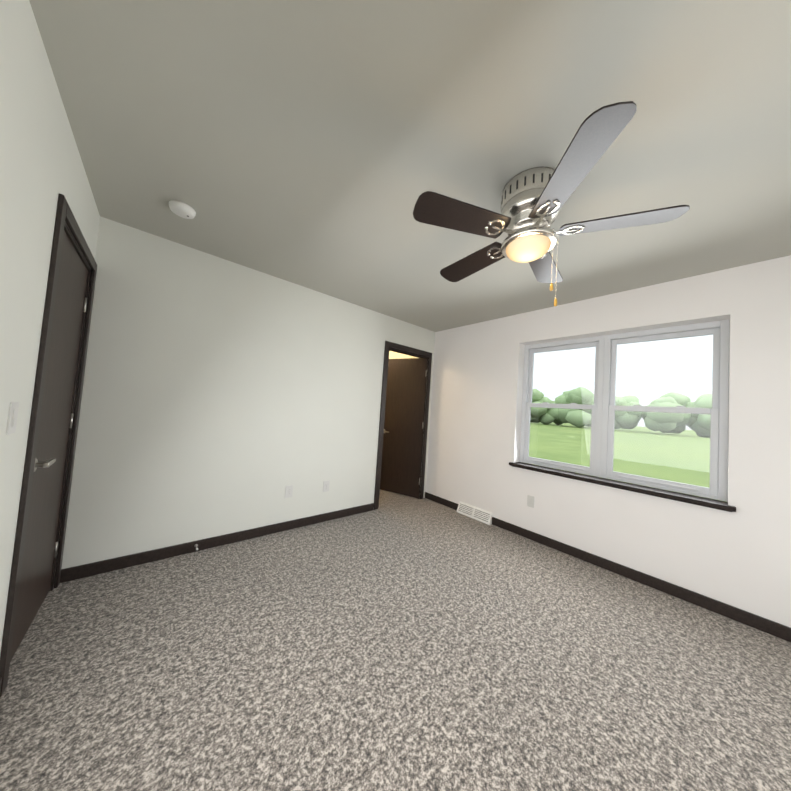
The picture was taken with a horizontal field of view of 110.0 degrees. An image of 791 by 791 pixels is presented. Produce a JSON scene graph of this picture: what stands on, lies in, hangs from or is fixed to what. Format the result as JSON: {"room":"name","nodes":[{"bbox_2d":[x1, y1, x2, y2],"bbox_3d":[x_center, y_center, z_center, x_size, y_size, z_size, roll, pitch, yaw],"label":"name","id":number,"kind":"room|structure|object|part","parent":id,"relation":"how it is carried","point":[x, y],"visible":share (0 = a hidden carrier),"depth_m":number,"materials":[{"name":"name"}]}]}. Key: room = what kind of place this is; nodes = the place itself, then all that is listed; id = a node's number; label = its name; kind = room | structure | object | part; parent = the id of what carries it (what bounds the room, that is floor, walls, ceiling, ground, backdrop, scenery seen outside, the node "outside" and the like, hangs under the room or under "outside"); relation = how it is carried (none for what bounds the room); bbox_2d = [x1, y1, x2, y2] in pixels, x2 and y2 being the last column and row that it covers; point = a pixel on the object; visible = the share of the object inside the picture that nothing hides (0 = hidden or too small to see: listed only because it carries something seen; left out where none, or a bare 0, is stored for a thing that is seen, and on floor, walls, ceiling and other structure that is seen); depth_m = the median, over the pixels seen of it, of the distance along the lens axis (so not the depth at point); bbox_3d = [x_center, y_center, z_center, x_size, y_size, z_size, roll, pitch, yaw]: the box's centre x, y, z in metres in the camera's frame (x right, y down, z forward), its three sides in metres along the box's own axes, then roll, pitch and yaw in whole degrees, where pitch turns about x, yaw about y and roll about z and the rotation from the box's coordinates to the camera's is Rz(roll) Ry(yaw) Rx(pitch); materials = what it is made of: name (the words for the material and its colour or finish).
{"room":"empty bedroom","nodes":[
{"label":"empty bedroom","id":0,"kind":"room"},
{"bbox_2d":[0,0,99,652],"bbox_3d":[-0.797,0.504,0.165,0.120,3.440,4.482,6,-3,-41],"label":"wall","id":1,"kind":"structure","parent":0,"point":[41,166],"depth_m":1.00,"materials":[{"name":"paint"}]},
{"bbox_2d":[6,402,18,434],"bbox_3d":[-1.393,0.081,1.011,0.010,0.115,0.070,6,-3,-41],"label":"light switch","id":2,"kind":"object","parent":1,"relation":"attached to","point":[12,417],"visible":1,"depth_m":1.00,"materials":[{"name":"white plastic"}]},
{"bbox_2d":[10,231,87,661],"bbox_3d":[-1.826,0.199,1.490,0.087,2.007,0.726,6,-3,-41],"label":"door","id":3,"kind":"structure","parent":1,"relation":"in","point":[41,543],"depth_m":1.47,"materials":[{"name":"brown wood"}]},
{"bbox_2d":[61,216,434,568],"bbox_3d":[-0.820,0.633,3.021,3.817,3.440,0.120,6,-3,-41],"label":"wall","id":4,"kind":"structure","parent":0,"point":[220,396],"depth_m":2.32,"materials":[{"name":"paint"}]},
{"bbox_2d":[0,193,431,696],"bbox_3d":[-0.620,0.290,2.603,3.520,2.112,1.008,6,-3,-41],"label":"door frame","id":5,"kind":"structure","parent":4,"relation":"attached to","point":[64,213],"depth_m":1.33,"materials":[{"name":"black wood"}]},
{"bbox_2d":[60,503,373,582],"bbox_3d":[-1.223,1.266,2.595,2.515,0.085,0.014,6,-3,-41],"label":"baseboard","id":6,"kind":"structure","parent":4,"relation":"attached to","point":[86,570],"depth_m":2.23,"materials":[{"name":"black wood"}]},
{"bbox_2d":[285,485,292,497],"bbox_3d":[-1.054,0.951,2.740,0.070,0.115,0.008,6,-3,-41],"label":"electrical outlet","id":7,"kind":"object","parent":4,"relation":"attached to","point":[288,491],"visible":1,"depth_m":2.74,"materials":[{"name":"white plastic"}]},
{"bbox_2d":[323,480,329,491],"bbox_3d":[-0.749,0.983,3.002,0.070,0.115,0.008,6,-3,-41],"label":"electrical outlet","id":8,"kind":"object","parent":4,"relation":"attached to","point":[326,486],"visible":1,"depth_m":3.00,"materials":[{"name":"white plastic"}]},
{"bbox_2d":[380,358,426,497],"bbox_3d":[0.076,0.444,4.163,0.314,2.017,0.676,6,-3,-41],"label":"closet door","id":9,"kind":"structure","parent":4,"relation":"in","point":[403,430],"depth_m":4.13,"materials":[{"name":"brown wood"}]},
{"bbox_2d":[0,489,790,790],"bbox_3d":[-0.008,1.422,1.979,3.817,0.120,6.190,6,-3,-41],"label":"floor","id":10,"kind":"structure","parent":0,"point":[396,642],"depth_m":1.32,"materials":[{"name":"carpet"}]},
{"bbox_2d":[389,351,417,358],"bbox_3d":[-0.761,0.189,4.192,1.797,2.440,1.588,6,-3,-41],"label":"wall","id":11,"kind":"structure","parent":0,"point":[394,355],"depth_m":4.75,"materials":[{"name":"beige paint"}]},
{"bbox_2d":[29,0,790,331],"bbox_3d":[0.163,-1.129,2.095,3.817,0.120,6.190,6,-3,-41],"label":"ceiling","id":12,"kind":"structure","parent":0,"point":[321,146],"depth_m":1.16,"materials":[{"name":"paint"}]},
{"bbox_2d":[169,200,195,218],"bbox_3d":[-1.349,-1.167,1.753,0.136,0.038,0.136,6,-3,-41],"label":"smoke detector","id":13,"kind":"object","parent":12,"relation":"attached to","point":[181,209],"visible":1,"depth_m":1.73,"materials":[{"name":"white plastic"}]},
{"bbox_2d":[413,101,689,306],"bbox_3d":[0.670,-0.743,1.444,1.172,0.642,1.163,6,-3,-41],"label":"ceiling fan","id":14,"kind":"object","parent":12,"relation":"hanging from","point":[533,200],"visible":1,"depth_m":1.29,"materials":[{"name":"silver metal"}]},
{"bbox_3d":[0.672,-0.727,1.410,0.212,0.062,0.212,6,-3,-41],"label":"lamp shade","id":15,"kind":"part","parent":14,"relation":"part of","materials":[{"name":"white glass"}]},
{"bbox_2d":[426,255,790,627],"bbox_3d":[1.429,0.290,3.199,0.240,2.440,6.190,6,-3,-41],"label":"wall","id":16,"kind":"structure","parent":0,"point":[740,558],"depth_m":2.22,"materials":[{"name":"paint"}]},
{"bbox_2d":[425,492,458,509],"bbox_3d":[0.626,1.445,3.797,0.014,0.085,0.602,6,-3,-41],"label":"baseboard","id":17,"kind":"structure","parent":16,"relation":"attached to","point":[450,504],"depth_m":3.78,"materials":[{"name":"black wood"}]},
{"bbox_2d":[457,501,492,524],"bbox_3d":[0.955,1.428,3.379,0.062,0.125,0.460,6,-3,-41],"label":"air vent","id":18,"kind":"object","parent":16,"relation":"in","point":[476,513],"visible":1,"depth_m":3.35,"materials":[{"name":"white plastic"}]},
{"bbox_2d":[527,495,533,507],"bbox_3d":[1.422,1.114,2.916,0.008,0.115,0.070,6,-3,-41],"label":"electrical outlet","id":19,"kind":"object","parent":16,"relation":"attached to","point":[530,501],"visible":1,"depth_m":2.91,"materials":[{"name":"white plastic"}]},
{"bbox_2d":[509,462,735,511],"bbox_3d":[1.848,0.780,2.536,0.180,0.042,1.600,6,-3,-41],"label":"window sill","id":20,"kind":"structure","parent":16,"relation":"attached to","point":[697,500],"depth_m":2.30,"materials":[{"name":"black wood"}]},
{"bbox_2d":[519,319,729,501],"bbox_3d":[1.995,0.097,2.655,0.094,1.350,1.530,6,-3,-41],"label":"window","id":21,"kind":"structure","parent":16,"relation":"in","point":[604,408],"depth_m":2.52,"materials":[{"name":"white plastic"}]},
{"bbox_2d":[492,517,790,641],"bbox_3d":[2.148,1.466,2.024,0.014,0.085,3.150,6,-3,-41],"label":"baseboard","id":22,"kind":"structure","parent":16,"relation":"attached to","point":[776,629],"depth_m":2.12,"materials":[{"name":"black wood"}]},
{"label":"outside","id":23,"kind":"structure","parent":0,"visible":0},
{"bbox_2d":[523,422,725,501],"bbox_3d":[11.991,9.068,141.234,500.000,0.001,500.000,6,-3,-41],"label":"lawn","id":24,"kind":"structure","parent":23,"point":[639,446],"depth_m":18.47,"materials":[{"name":"green plant"}]},
{"bbox_2d":[530,387,711,437],"bbox_3d":[10.620,0.321,71.448,90.086,11.643,99.814,6,-3,-41],"label":"tree","id":25,"kind":"object","parent":24,"relation":"on","point":[585,419],"depth_m":64.69,"materials":[{"name":"green plant"}]}
]}

